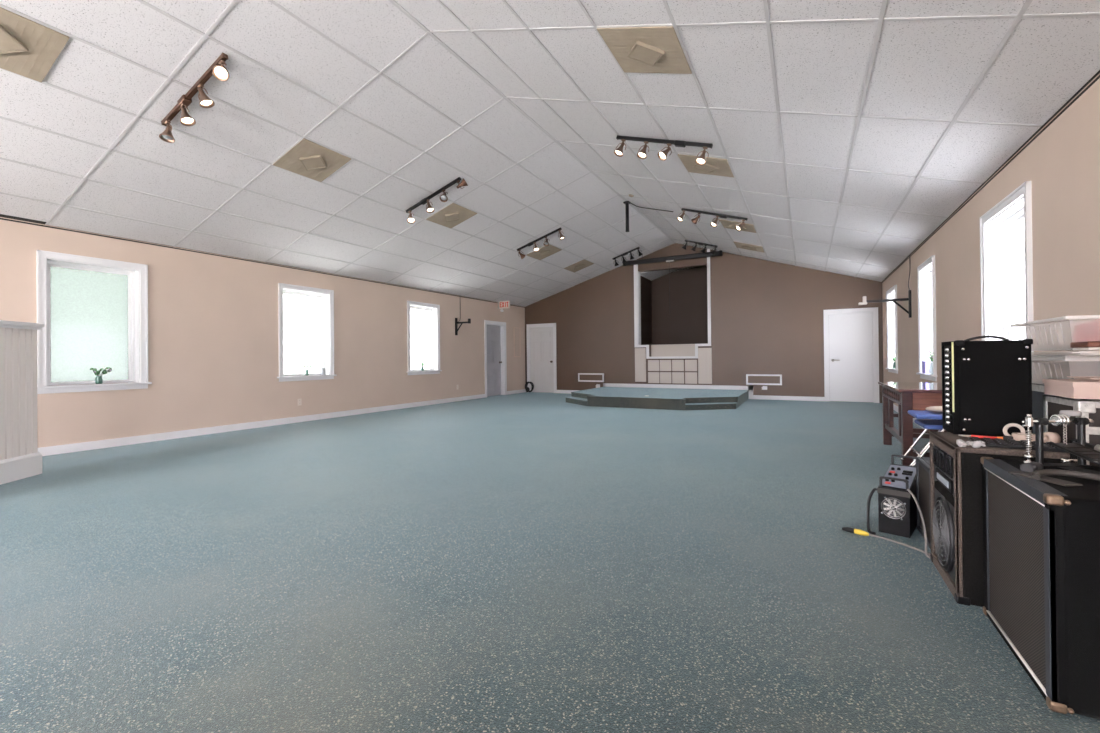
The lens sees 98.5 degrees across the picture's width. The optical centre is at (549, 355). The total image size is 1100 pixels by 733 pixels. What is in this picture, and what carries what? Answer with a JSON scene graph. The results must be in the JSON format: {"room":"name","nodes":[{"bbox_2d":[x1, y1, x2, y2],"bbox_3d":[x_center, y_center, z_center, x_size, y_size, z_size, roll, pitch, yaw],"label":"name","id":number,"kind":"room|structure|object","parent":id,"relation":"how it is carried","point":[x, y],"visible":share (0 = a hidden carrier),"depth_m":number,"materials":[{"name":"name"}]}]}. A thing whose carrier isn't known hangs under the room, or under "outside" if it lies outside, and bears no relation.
{"room":"house of worship","nodes":[
{"label":"house of worship","id":0,"kind":"room"},
{"bbox_2d":[0,320,44,484],"bbox_3d":[-4.861,0.414,3.783,0.185,1.452,1.660,-1,0,-10],"label":"wall partition","id":1,"kind":"structure","parent":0,"point":[20,458],"depth_m":4.38,"materials":[{"name":"white paint"}]},
{"bbox_2d":[95,376,102,383],"bbox_3d":[-5.620,0.307,5.910,0.069,0.100,0.069,-1,0,28],"label":"jar","id":2,"kind":"object","parent":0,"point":[98,380],"depth_m":5.89,"materials":[{"name":"clear glass"}]},
{"bbox_2d":[0,217,525,447],"bbox_3d":[-4.952,-0.150,7.379,0.270,2.718,17.121,-1,0,28],"label":"wall","id":3,"kind":"structure","parent":0,"point":[213,350],"depth_m":7.26,"materials":[{"name":"beige paint"}]},
{"bbox_2d":[36,250,151,393],"bbox_3d":[-5.688,-0.379,5.906,0.280,1.645,1.090,-1,0,28],"label":"window","id":4,"kind":"structure","parent":3,"relation":"in","point":[93,311],"depth_m":5.91,"materials":[{"name":"white paint"}]},
{"bbox_2d":[90,367,111,383],"bbox_3d":[-5.621,0.254,5.941,0.114,0.208,0.223,-1,0,28],"label":"potted plant","id":5,"kind":"object","parent":4,"relation":"on","point":[98,380],"visible":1,"depth_m":5.90,"materials":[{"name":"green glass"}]},
{"bbox_2d":[38,389,525,455],"bbox_3d":[-4.766,1.107,7.392,0.018,0.101,16.881,-1,0,28],"label":"baseboard","id":6,"kind":"structure","parent":3,"relation":"attached to","point":[75,447],"depth_m":7.12,"materials":[{"name":"white paint"}]},
{"bbox_2d":[277,283,336,381],"bbox_3d":[-4.347,-0.379,8.390,0.280,1.645,1.095,-1,0,28],"label":"window","id":7,"kind":"structure","parent":3,"relation":"in","point":[305,314],"depth_m":8.45,"materials":[{"name":"glass"}]},
{"bbox_2d":[299,361,316,374],"bbox_3d":[-4.267,0.225,8.395,0.154,0.263,0.283,-1,0,28],"label":"potted plant","id":8,"kind":"object","parent":7,"relation":"on","point":[310,365],"visible":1,"depth_m":8.37,"materials":[{"name":"green plant"}]},
{"bbox_2d":[407,301,441,374],"bbox_3d":[-2.971,-0.380,10.938,0.280,1.645,1.087,-1,0,28],"label":"window","id":9,"kind":"structure","parent":3,"relation":"in","point":[423,319],"depth_m":11.06,"materials":[{"name":"glass"}]},
{"bbox_2d":[455,318,470,334],"bbox_3d":[-2.135,-1.004,11.859,0.450,1.007,0.199,-1,0,28],"label":"wall bracket","id":10,"kind":"object","parent":3,"relation":"attached to","point":[457,322],"visible":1,"depth_m":11.87,"materials":[{"name":"black metal"}]},
{"bbox_2d":[484,320,506,397],"bbox_3d":[-1.603,0.100,13.441,0.198,2.115,1.041,-1,0,28],"label":"door","id":11,"kind":"structure","parent":3,"relation":"in","point":[495,354],"depth_m":13.55,"materials":[{"name":"white paint"}]},
{"bbox_2d":[498,301,509,311],"bbox_3d":[-1.310,-1.389,13.447,0.400,0.313,0.090,-1,0,28],"label":"exit sign","id":12,"kind":"object","parent":3,"relation":"attached to","point":[502,304],"visible":1,"depth_m":13.44,"materials":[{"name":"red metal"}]},
{"bbox_2d":[0,392,1099,732],"bbox_3d":[-0.674,1.157,5.285,9.660,0.100,17.501,-1,0,28],"label":"floor","id":13,"kind":"structure","parent":0,"point":[526,562],"depth_m":2.26,"materials":[{"name":"teal carpet"}]},
{"bbox_2d":[525,365,533,391],"bbox_3d":[-0.645,0.726,14.607,0.356,0.845,0.129,-1,0,38],"label":"cable coil","id":14,"kind":"object","parent":13,"relation":"on","point":[527,389],"visible":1,"depth_m":14.58,"materials":[{"name":"black rubber"}]},
{"bbox_2d":[566,387,748,409],"bbox_3d":[2.484,0.995,11.267,3.850,0.224,3.127,-1,0,28],"label":"stage","id":15,"kind":"object","parent":13,"relation":"on","point":[619,397],"visible":1,"depth_m":10.19,"materials":[{"name":"teal carpet"}]},
{"bbox_2d":[842,527,930,555],"bbox_3d":[1.923,1.055,2.718,0.062,0.032,0.452,0,0,-31],"label":"lead","id":16,"kind":"object","parent":13,"relation":"on","point":[847,529],"visible":0.97,"depth_m":2.79,"materials":[{"name":"grey"}]},
{"bbox_2d":[877,455,916,537],"bbox_3d":[2.175,0.862,2.951,0.160,0.411,0.433,-1,0,44],"label":"amplifier","id":17,"kind":"object","parent":13,"relation":"on","point":[897,508],"visible":0.94,"depth_m":2.82,"materials":[{"name":"black plastic"}]},
{"bbox_2d":[867,488,876,534],"bbox_3d":[1.946,0.937,2.857,0.072,0.268,0.053,0,0,-27],"label":"cable","id":18,"kind":"object","parent":17,"relation":"attached to","point":[874,489],"visible":0.98,"depth_m":2.86,"materials":[{"name":"black rubber"}]},
{"bbox_2d":[878,382,946,465],"bbox_3d":[3.957,0.689,4.955,0.710,0.742,1.440,-1,0,28],"label":"wooden table","id":19,"kind":"object","parent":13,"relation":"on","point":[908,395],"visible":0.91,"depth_m":4.52,"materials":[{"name":"red wood"}]},
{"bbox_2d":[907,489,929,557],"bbox_3d":[2.028,0.915,2.590,0.036,0.304,0.254,-1,0,16],"label":"cable","id":20,"kind":"object","parent":13,"relation":"on","point":[909,491],"visible":0.88,"depth_m":2.59,"materials":[{"name":"grey plastic"}]},
{"bbox_2d":[916,457,930,548],"bbox_3d":[2.247,0.822,2.662,0.244,0.486,0.380,-1,0,28],"label":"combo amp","id":21,"kind":"object","parent":13,"relation":"on","point":[922,463],"visible":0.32,"depth_m":2.74,"materials":[{"name":"black"}]},
{"bbox_2d":[919,464,929,540],"bbox_3d":[2.151,0.838,2.714,0.010,0.387,0.324,-1,0,28],"label":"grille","id":22,"kind":"object","parent":21,"relation":"attached to","point":[924,474],"depth_m":2.72,"materials":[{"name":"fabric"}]},
{"bbox_2d":[909,419,947,465],"bbox_3d":[3.469,0.616,4.093,0.568,0.892,0.457,-1,0,28],"label":"folding chair","id":23,"kind":"object","parent":13,"relation":"on","point":[926,424],"visible":0.12,"depth_m":4.14,"materials":[{"name":"blue plastic"}]},
{"bbox_2d":[900,410,944,466],"bbox_3d":[3.405,0.531,4.094,0.568,0.892,0.457,-1,0,28],"label":"folding chair","id":24,"kind":"object","parent":23,"relation":"on","point":[919,414],"visible":0.22,"depth_m":4.08,"materials":[{"name":"blue plastic"}]},
{"bbox_2d":[926,406,941,412],"bbox_3d":[3.423,0.472,4.118,0.257,0.056,0.218,-1,0,28],"label":"cushion","id":25,"kind":"object","parent":24,"relation":"on","point":[938,409],"visible":0.39,"depth_m":4.10,"materials":[{"name":"beige fabric"}]},
{"bbox_2d":[929,431,1086,606],"bbox_3d":[2.049,0.719,2.150,0.444,0.692,0.498,-1,0,28],"label":"speaker","id":26,"kind":"object","parent":13,"relation":"on","point":[956,492],"depth_m":2.03},
{"bbox_2d":[933,500,949,565],"bbox_3d":[1.857,0.842,2.253,0.007,0.300,0.300,-1,0,28],"label":"grille","id":27,"kind":"object","parent":26,"relation":"attached to","point":[941,511],"depth_m":2.24,"materials":[{"name":"grey metal"}]},
{"bbox_2d":[959,435,1012,439],"bbox_3d":[2.041,0.381,2.217,0.200,0.022,0.027,-1,0,40],"label":"marker pen","id":28,"kind":"object","parent":26,"relation":"on","point":[1004,437],"visible":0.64,"depth_m":2.21,"materials":[{"name":"red plastic"}]},
{"bbox_2d":[941,335,1032,435],"bbox_3d":[2.144,0.147,2.350,0.310,0.490,0.210,-1,0,28],"label":"amplifier","id":29,"kind":"object","parent":26,"relation":"on","point":[987,385],"visible":0.93,"depth_m":2.27,"materials":[{"name":"black"}]},
{"bbox_2d":[1003,423,1024,435],"bbox_3d":[2.153,0.353,2.201,0.075,0.075,0.016,-1,0,42],"label":"tape roll","id":30,"kind":"object","parent":26,"relation":"on","point":[1007,426],"visible":0.64,"depth_m":2.20,"materials":[{"name":"beige"}]},
{"bbox_2d":[1011,432,1034,441],"bbox_3d":[2.143,0.373,2.139,0.087,0.036,0.087,-1,0,28],"label":"tape","id":31,"kind":"object","parent":26,"relation":"on","point":[1016,436],"visible":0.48,"depth_m":2.13,"materials":[{"name":"beige"}]},
{"bbox_2d":[1043,432,1060,442],"bbox_3d":[2.183,0.362,2.070,0.040,0.056,0.056,-1,0,4],"label":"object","id":32,"kind":"object","parent":26,"relation":"on","point":[1054,437],"visible":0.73,"depth_m":2.05,"materials":[{"name":"beige"}]},
{"bbox_2d":[980,439,1099,719],"bbox_3d":[1.867,0.698,1.597,0.500,0.732,0.708,-1,0,28],"label":"speaker cabinet","id":33,"kind":"object","parent":13,"relation":"on","point":[1041,539],"depth_m":1.45,"materials":[{"name":"black"}]},
{"bbox_2d":[988,471,1045,688],"bbox_3d":[1.649,0.746,1.673,0.016,0.573,0.540,-1,0,28],"label":"grille","id":34,"kind":"object","parent":33,"relation":"attached to","point":[1016,517],"depth_m":1.64,"materials":[{"name":"fabric"}]},
{"bbox_2d":[1020,462,1042,472],"bbox_3d":[1.726,0.401,1.695,0.090,0.036,0.036,0,0,-23],"label":"block","id":35,"kind":"object","parent":33,"relation":"on","point":[1030,467],"visible":0.84,"depth_m":1.68,"materials":[{"name":"grey metal"}]},
{"bbox_2d":[1008,471,1082,485],"bbox_3d":[1.665,0.416,1.601,0.060,0.006,0.180,-1,0,-4],"label":"plate","id":36,"kind":"object","parent":33,"relation":"on","point":[1020,473],"visible":1,"depth_m":1.57,"materials":[{"name":"metal"}]},
{"bbox_2d":[1019,410,1099,474],"bbox_3d":[1.894,0.312,1.647,0.258,0.210,0.331,-1,0,0],"label":"drum pedal","id":37,"kind":"object","parent":33,"relation":"on","point":[1079,448],"visible":0.98,"depth_m":1.76,"materials":[{"name":"silver metal"}]},
{"bbox_2d":[1031,469,1099,480],"bbox_3d":[1.750,0.400,1.528,0.283,0.028,0.098,-1,0,44],"label":"hose","id":38,"kind":"object","parent":33,"relation":"on","point":[1036,474],"visible":1,"depth_m":1.58,"materials":[{"name":"grey"}]},
{"bbox_2d":[1060,458,1077,462],"bbox_3d":[1.992,0.406,1.808,0.070,0.022,0.036,-1,0,5],"label":"clamp","id":39,"kind":"object","parent":33,"relation":"on","point":[1062,460],"visible":0.61,"depth_m":1.80,"materials":[{"name":"silver metal"}]},
{"bbox_2d":[1032,381,1047,433],"bbox_3d":[2.759,0.607,2.455,0.436,0.905,0.759,-1,0,28],"label":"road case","id":40,"kind":"object","parent":13,"relation":"on","point":[1037,386],"visible":0.02,"depth_m":2.45,"materials":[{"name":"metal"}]},
{"bbox_2d":[1031,355,1099,360],"bbox_3d":[2.757,0.076,2.421,0.426,0.155,0.696,-1,0,28],"label":"storage bin","id":41,"kind":"object","parent":40,"relation":"on","point":[1034,357],"visible":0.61,"depth_m":2.22,"materials":[{"name":"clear plastic"}]},
{"bbox_2d":[1031,351,1099,354],"bbox_3d":[2.661,-0.011,2.288,0.430,0.016,0.750,-1,0,28],"label":"papers","id":42,"kind":"object","parent":41,"relation":"on","point":[1062,352],"visible":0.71,"depth_m":2.12,"materials":[{"name":"white paper"}]},
{"bbox_2d":[1010,315,1099,326],"bbox_3d":[2.757,-0.106,2.421,0.417,0.160,0.692,-1,0,28],"label":"storage bin","id":43,"kind":"object","parent":42,"relation":"on","point":[1045,322],"visible":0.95,"depth_m":2.54,"materials":[{"name":"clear plastic"}]},
{"bbox_2d":[1041,345,1072,349],"bbox_3d":[2.858,-0.042,2.565,0.252,0.026,0.266,-1,0,23],"label":"papers","id":44,"kind":"object","parent":43,"relation":"in","point":[1055,347],"visible":0.55,"depth_m":2.57,"materials":[{"name":"white paper"}]},
{"bbox_2d":[1073,321,1099,341],"bbox_3d":[2.663,-0.104,2.253,0.249,0.149,0.248,0,0,-17],"label":"cable","id":45,"kind":"object","parent":43,"relation":"in","point":[1083,334],"visible":0.8,"depth_m":2.26,"materials":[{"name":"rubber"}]},
{"bbox_2d":[1070,341,1099,349],"bbox_3d":[2.516,-0.042,2.062,0.310,0.038,0.160,-1,0,28],"label":"box","id":46,"kind":"object","parent":42,"relation":"on","point":[1090,345],"visible":1,"depth_m":2.08,"materials":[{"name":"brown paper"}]},
{"bbox_2d":[1042,365,1099,378],"bbox_3d":[2.858,0.100,2.561,0.307,0.100,0.229,0,0,-21],"label":"cloth","id":47,"kind":"object","parent":41,"relation":"in","point":[1062,371],"visible":0.65,"depth_m":2.50,"materials":[{"name":"beige"}]},
{"bbox_2d":[1043,395,1099,465],"bbox_3d":[2.466,0.622,1.975,0.486,0.875,0.351,-1,0,28],"label":"road case","id":48,"kind":"object","parent":13,"relation":"on","point":[1090,408],"visible":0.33,"depth_m":2.00,"materials":[{"name":"silver"}]},
{"bbox_2d":[1043,379,1099,398],"bbox_3d":[2.454,0.145,2.005,0.448,0.070,0.288,-1,0,28],"label":"cardboard box","id":49,"kind":"object","parent":48,"relation":"on","point":[1068,388],"visible":1,"depth_m":2.01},
{"bbox_2d":[1067,376,1099,380],"bbox_3d":[2.486,0.102,1.991,0.387,0.012,0.262,-1,0,25],"label":"folders","id":50,"kind":"object","parent":49,"relation":"on","point":[1074,377],"visible":1,"depth_m":2.07,"materials":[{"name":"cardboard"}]},
{"bbox_2d":[0,0,1099,307],"bbox_3d":[-0.754,-2.283,5.215,9.875,1.674,17.301,-1,0,28],"label":"ceiling","id":51,"kind":"structure","parent":0,"point":[848,132],"depth_m":4.71,"materials":[{"name":"tile"}]},
{"bbox_2d":[0,7,69,82],"bbox_3d":[-4.025,-2.308,3.440,0.578,0.186,0.624,-1,0,28],"label":"ceiling vent","id":52,"kind":"object","parent":51,"relation":"in","point":[28,48],"visible":1,"depth_m":3.56,"materials":[{"name":"brown"}]},
{"bbox_2d":[0,24,28,53],"bbox_3d":[-4.020,-2.290,3.437,0.230,0.118,0.240,-1,0,-8],"label":"diffuser","id":53,"kind":"object","parent":52,"relation":"attached to","point":[13,39],"depth_m":3.48,"materials":[{"name":"brown"}]},
{"bbox_2d":[159,52,228,142],"bbox_3d":[-3.201,-2.297,4.271,1.144,0.530,0.177,-1,0,30],"label":"track light","id":54,"kind":"object","parent":51,"relation":"attached to","point":[220,72],"visible":1,"depth_m":4.27,"materials":[{"name":"brown metal"}]},
{"bbox_2d":[273,138,350,181],"bbox_3d":[-2.828,-2.308,5.657,0.578,0.186,0.624,-1,0,28],"label":"ceiling vent","id":55,"kind":"object","parent":51,"relation":"in","point":[307,158],"visible":1,"depth_m":5.62,"materials":[{"name":"brown"}]},
{"bbox_2d":[299,155,325,170],"bbox_3d":[-2.823,-2.291,5.654,0.230,0.118,0.240,-1,0,-8],"label":"diffuser","id":56,"kind":"object","parent":55,"relation":"attached to","point":[306,162],"depth_m":5.64,"materials":[{"name":"brown"}]},
{"bbox_2d":[406,177,467,223],"bbox_3d":[-1.718,-2.288,7.019,1.155,0.532,0.192,-1,0,24],"label":"track light","id":57,"kind":"object","parent":51,"relation":"attached to","point":[443,197],"visible":1,"depth_m":7.04,"materials":[{"name":"black metal"}]},
{"bbox_2d":[426,203,476,227],"bbox_3d":[-1.628,-2.309,7.879,0.578,0.186,0.624,-1,0,28],"label":"ceiling vent","id":58,"kind":"object","parent":51,"relation":"in","point":[452,215],"visible":1,"depth_m":7.84,"materials":[{"name":"brown"}]},
{"bbox_2d":[445,212,459,221],"bbox_3d":[-1.623,-2.291,7.876,0.230,0.118,0.240,-1,0,-8],"label":"diffuser","id":59,"kind":"object","parent":58,"relation":"attached to","point":[449,216],"depth_m":7.85,"materials":[{"name":"brown"}]},
{"bbox_2d":[517,227,564,258],"bbox_3d":[-0.201,-2.304,9.783,1.128,0.523,0.193,-1,0,31],"label":"track light","id":60,"kind":"object","parent":51,"relation":"attached to","point":[536,249],"visible":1,"depth_m":9.77,"materials":[{"name":"black metal"}]},
{"bbox_2d":[527,244,561,259],"bbox_3d":[-0.129,-2.309,10.655,0.578,0.186,0.624,-1,0,28],"label":"ceiling vent","id":61,"kind":"object","parent":51,"relation":"in","point":[545,251],"visible":0.97,"depth_m":10.62,"materials":[{"name":"brown"}]},
{"bbox_2d":[539,250,549,256],"bbox_3d":[-0.124,-2.292,10.653,0.230,0.118,0.240,-1,0,-8],"label":"diffuser","id":62,"kind":"object","parent":61,"relation":"attached to","point":[542,253],"depth_m":10.63,"materials":[{"name":"brown"}]},
{"bbox_2d":[564,259,593,271],"bbox_3d":[0.755,-2.310,12.292,0.578,0.186,0.624,-1,0,28],"label":"ceiling vent","id":63,"kind":"object","parent":51,"relation":"in","point":[582,264],"visible":1,"depth_m":12.24,"materials":[{"name":"brown"}]},
{"bbox_2d":[574,264,584,269],"bbox_3d":[0.759,-2.292,12.289,0.230,0.118,0.240,-1,0,-8],"label":"diffuser","id":64,"kind":"object","parent":63,"relation":"attached to","point":[578,266],"depth_m":12.26,"materials":[{"name":"brown"}]},
{"bbox_2d":[623,201,630,231],"bbox_3d":[1.501,-2.687,9.212,0.120,0.581,0.120,-1,0,28],"label":"pole","id":65,"kind":"object","parent":51,"relation":"hanging from","point":[626,203],"visible":1,"depth_m":9.18,"materials":[{"name":"black metal"}]},
{"bbox_2d":[612,247,642,265],"bbox_3d":[2.007,-2.544,12.258,0.810,0.430,0.118,-1,0,28],"label":"track light","id":66,"kind":"object","parent":51,"relation":"attached to","point":[637,248],"visible":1,"depth_m":12.23,"materials":[{"name":"black metal"}]},
{"bbox_2d":[597,26,691,73],"bbox_3d":[0.755,-2.383,3.723,0.576,0.192,0.624,-1,0,28],"label":"ceiling vent","id":67,"kind":"object","parent":51,"relation":"in","point":[658,49],"visible":1,"depth_m":3.67,"materials":[{"name":"brown"}]},
{"bbox_2d":[627,41,664,66],"bbox_3d":[0.750,-2.365,3.725,0.229,0.121,0.241,-1,0,-8],"label":"diffuser","id":68,"kind":"object","parent":67,"relation":"attached to","point":[651,53],"depth_m":3.70,"materials":[{"name":"brown"}]},
{"bbox_2d":[614,135,712,165],"bbox_3d":[1.274,-2.386,5.466,1.140,0.556,0.140,-1,0,28],"label":"track light","id":69,"kind":"object","parent":51,"relation":"attached to","point":[662,155],"visible":1,"depth_m":5.46,"materials":[{"name":"black metal"}]},
{"bbox_2d":[623,250,721,302],"bbox_3d":[3.137,-1.914,12.338,2.560,1.698,0.115,-1,0,28],"label":"projection screen","id":70,"kind":"object","parent":51,"relation":"hanging from","point":[718,253],"visible":0.92,"depth_m":12.30,"materials":[{"name":"black metal"}]},
{"bbox_2d":[681,240,716,254],"bbox_3d":[3.634,-2.620,11.549,0.852,0.458,0.119,-1,0,28],"label":"track light","id":71,"kind":"object","parent":51,"relation":"attached to","point":[687,241],"visible":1,"depth_m":11.49,"materials":[{"name":"black metal"}]},
{"bbox_2d":[678,154,733,176],"bbox_3d":[1.971,-2.383,5.976,0.576,0.192,0.624,-1,0,28],"label":"ceiling vent","id":72,"kind":"object","parent":51,"relation":"in","point":[713,166],"visible":0.87,"depth_m":5.94,"materials":[{"name":"brown"}]},
{"bbox_2d":[694,163,718,172],"bbox_3d":[1.966,-2.365,5.978,0.229,0.121,0.241,-1,0,-8],"label":"diffuser","id":73,"kind":"object","parent":72,"relation":"attached to","point":[708,167],"depth_m":5.97,"materials":[{"name":"brown"}]},
{"bbox_2d":[677,208,747,230],"bbox_3d":[2.820,-2.375,8.295,1.183,0.551,0.192,-1,0,29],"label":"track light","id":74,"kind":"object","parent":51,"relation":"attached to","point":[680,218],"visible":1,"depth_m":8.26,"materials":[{"name":"black metal"}]},
{"bbox_2d":[719,219,756,232],"bbox_3d":[3.477,-2.384,8.765,0.576,0.192,0.624,-1,0,28],"label":"ceiling vent","id":75,"kind":"object","parent":51,"relation":"in","point":[726,224],"visible":0.76,"depth_m":8.70,"materials":[{"name":"brown"}]},
{"bbox_2d":[729,224,746,229],"bbox_3d":[3.473,-2.366,8.767,0.229,0.121,0.241,-1,0,-8],"label":"diffuser","id":76,"kind":"object","parent":75,"relation":"attached to","point":[730,225],"depth_m":8.73,"materials":[{"name":"brown"}]},
{"bbox_2d":[734,242,763,252],"bbox_3d":[4.394,-2.384,10.463,0.576,0.192,0.624,-1,0,28],"label":"ceiling vent","id":77,"kind":"object","parent":51,"relation":"in","point":[738,244],"visible":1,"depth_m":10.38,"materials":[{"name":"brown"}]},
{"bbox_2d":[742,246,755,249],"bbox_3d":[4.389,-2.366,10.466,0.229,0.121,0.241,-1,0,-8],"label":"diffuser","id":78,"kind":"object","parent":77,"relation":"attached to","point":[746,247],"depth_m":10.40,"materials":[{"name":"brown"}]},
{"bbox_2d":[640,267,693,280],"bbox_3d":[3.604,-2.454,13.335,1.885,0.400,1.169,-1,0,28],"label":"ceiling","id":79,"kind":"structure","parent":0,"point":[651,275],"depth_m":13.75,"materials":[{"name":"tile"}]},
{"bbox_2d":[640,266,707,344],"bbox_3d":[3.640,-1.144,13.372,2.085,3.300,1.270,-1,0,28],"label":"wall","id":80,"kind":"structure","parent":0,"point":[683,320],"depth_m":13.86,"materials":[{"name":"black"}]},
{"bbox_2d":[651,344,694,356],"bbox_3d":[3.349,-0.095,12.841,1.625,0.398,0.040,-1,0,28],"label":"panel","id":81,"kind":"object","parent":80,"relation":"attached to","point":[667,349],"visible":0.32,"depth_m":12.82,"materials":[{"name":"beige"}]},
{"bbox_2d":[525,243,882,402],"bbox_3d":[3.332,-0.973,12.754,9.660,4.257,0.250,-1,0,28],"label":"wall","id":82,"kind":"structure","parent":0,"point":[767,317],"depth_m":11.90,"materials":[{"name":"brown paint"}]},
{"bbox_2d":[526,323,556,392],"bbox_3d":[-0.228,0.092,14.604,1.030,2.115,0.218,-1,0,28],"label":"door","id":83,"kind":"structure","parent":82,"relation":"in","point":[541,338],"depth_m":14.57,"materials":[{"name":"white paint"}]},
{"bbox_2d":[578,373,604,381],"bbox_3d":[1.198,0.642,13.702,0.800,0.244,0.110,-1,0,28],"label":"wall vent","id":84,"kind":"object","parent":82,"relation":"attached to","point":[582,377],"visible":1,"depth_m":13.66,"materials":[{"name":"metal"}]},
{"bbox_2d":[635,348,645,381],"bbox_3d":[2.489,0.267,13.053,0.308,0.927,0.024,-1,0,28],"label":"wall panel","id":85,"kind":"object","parent":82,"relation":"attached to","point":[640,353],"visible":1,"depth_m":13.04,"materials":[{"name":"beige"}]},
{"bbox_2d":[648,360,658,370],"bbox_3d":[2.813,0.280,12.878,0.308,0.297,0.024,-1,0,28],"label":"wall panel","id":86,"kind":"object","parent":82,"relation":"attached to","point":[653,365],"visible":1,"depth_m":12.87,"materials":[{"name":"beige"}]},
{"bbox_2d":[648,372,658,382],"bbox_3d":[2.816,0.608,12.876,0.308,0.297,0.024,-1,0,28],"label":"wall panel","id":87,"kind":"object","parent":82,"relation":"attached to","point":[653,377],"visible":1,"depth_m":12.87,"materials":[{"name":"beige"}]},
{"bbox_2d":[660,360,670,370],"bbox_3d":[3.099,0.276,12.723,0.306,0.297,0.024,-1,0,28],"label":"wall panel","id":88,"kind":"object","parent":82,"relation":"attached to","point":[665,365],"visible":1,"depth_m":12.71,"materials":[{"name":"beige"}]},
{"bbox_2d":[660,372,670,382],"bbox_3d":[3.102,0.604,12.722,0.306,0.297,0.024,-1,0,28],"label":"wall panel","id":89,"kind":"object","parent":82,"relation":"attached to","point":[665,377],"visible":1,"depth_m":12.71,"materials":[{"name":"beige"}]},
{"bbox_2d":[634,249,710,358],"bbox_3d":[3.270,-1.312,12.728,2.030,2.806,0.215,-1,0,28],"label":"trim","id":90,"kind":"structure","parent":82,"relation":"attached to","point":[637,285],"depth_m":13.06,"materials":[{"name":"white paint"}]},
{"bbox_2d":[672,372,683,383],"bbox_3d":[3.392,0.601,12.565,0.308,0.297,0.024,-1,0,28],"label":"wall panel","id":91,"kind":"object","parent":82,"relation":"attached to","point":[677,377],"visible":1,"depth_m":12.55,"materials":[{"name":"beige"}]},
{"bbox_2d":[672,360,683,370],"bbox_3d":[3.389,0.273,12.567,0.308,0.297,0.024,-1,0,28],"label":"wall panel","id":92,"kind":"object","parent":82,"relation":"attached to","point":[677,365],"visible":1,"depth_m":12.55,"materials":[{"name":"beige"}]},
{"bbox_2d":[557,383,824,400],"bbox_3d":[3.275,0.943,12.631,6.990,0.325,0.022,-1,0,28],"label":"baseboard","id":93,"kind":"structure","parent":82,"relation":"attached to","point":[726,387],"depth_m":12.09,"materials":[{"name":"white paint"}]},
{"bbox_2d":[685,372,696,383],"bbox_3d":[3.690,0.597,12.405,0.306,0.297,0.024,-1,0,28],"label":"wall panel","id":94,"kind":"object","parent":82,"relation":"attached to","point":[690,377],"visible":1,"depth_m":12.39,"materials":[{"name":"beige"}]},
{"bbox_2d":[685,360,696,370],"bbox_3d":[3.687,0.269,12.406,0.306,0.297,0.024,-1,0,28],"label":"wall panel","id":95,"kind":"object","parent":82,"relation":"attached to","point":[690,365],"visible":1,"depth_m":12.39,"materials":[{"name":"beige"}]},
{"bbox_2d":[698,348,711,383],"bbox_3d":[3.998,0.274,12.238,0.338,0.925,0.024,-1,0,28],"label":"wall panel","id":96,"kind":"object","parent":82,"relation":"attached to","point":[704,354],"visible":1,"depth_m":12.23,"materials":[{"name":"beige"}]},
{"bbox_2d":[746,374,781,384],"bbox_3d":[5.204,0.593,11.539,0.791,0.256,0.110,-1,0,28],"label":"air vent","id":97,"kind":"object","parent":82,"relation":"attached to","point":[751,379],"visible":1,"depth_m":11.49,"materials":[{"name":"metal"}]},
{"bbox_2d":[823,307,878,402],"bbox_3d":[6.838,0.004,10.794,1.046,2.115,0.209,-1,0,28],"label":"door","id":98,"kind":"structure","parent":82,"relation":"in","point":[851,336],"depth_m":10.74,"materials":[{"name":"white paint"}]},
{"bbox_2d":[882,73,1099,419],"bbox_3d":[3.376,-0.279,2.883,0.220,2.668,17.121,-1,0,28],"label":"wall","id":99,"kind":"structure","parent":0,"point":[1062,164],"depth_m":3.37,"materials":[{"name":"beige paint"}]},
{"bbox_2d":[858,255,911,317],"bbox_3d":[5.502,-1.102,7.819,0.710,1.002,0.148,-1,0,28],"label":"wall bracket","id":100,"kind":"object","parent":99,"relation":"attached to","point":[908,299],"visible":1,"depth_m":7.68,"materials":[{"name":"black metal"}]},
{"bbox_2d":[883,311,886,357],"bbox_3d":[7.131,-0.441,10.094,0.018,0.992,0.324,-1,0,28],"label":"access panel","id":101,"kind":"object","parent":99,"relation":"attached to","point":[884,312],"visible":0.89,"depth_m":10.04,"materials":[{"name":"beige paint"}]},
{"bbox_2d":[885,285,897,373],"bbox_3d":[6.750,-0.483,9.200,0.280,1.645,1.125,-1,0,28],"label":"window","id":102,"kind":"structure","parent":99,"relation":"in","point":[891,307],"depth_m":9.61,"materials":[{"name":"white paint"}]},
{"bbox_2d":[916,255,936,380],"bbox_3d":[5.313,-0.482,6.538,0.280,1.645,0.985,-1,0,28],"label":"window","id":103,"kind":"structure","parent":99,"relation":"in","point":[926,274],"depth_m":6.87,"materials":[{"name":"glass"}]},
{"bbox_2d":[922,357,930,373],"bbox_3d":[5.302,0.140,6.684,0.060,0.229,0.230,-1,0,28],"label":"gift bag","id":104,"kind":"object","parent":103,"relation":"on","point":[925,364],"visible":0.98,"depth_m":6.60,"materials":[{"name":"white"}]},
{"bbox_2d":[928,351,932,373],"bbox_3d":[5.192,0.096,6.397,0.136,0.317,0.218,-1,0,28],"label":"jar","id":105,"kind":"object","parent":103,"relation":"on","point":[930,352],"visible":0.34,"depth_m":6.38,"materials":[{"name":"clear glass"}]},
{"bbox_2d":[980,181,1033,380],"bbox_3d":[3.924,-0.482,3.967,0.280,1.645,1.130,-1,0,28],"label":"window","id":106,"kind":"structure","parent":99,"relation":"in","point":[1006,254],"depth_m":4.28,"materials":[{"name":"white paint"}]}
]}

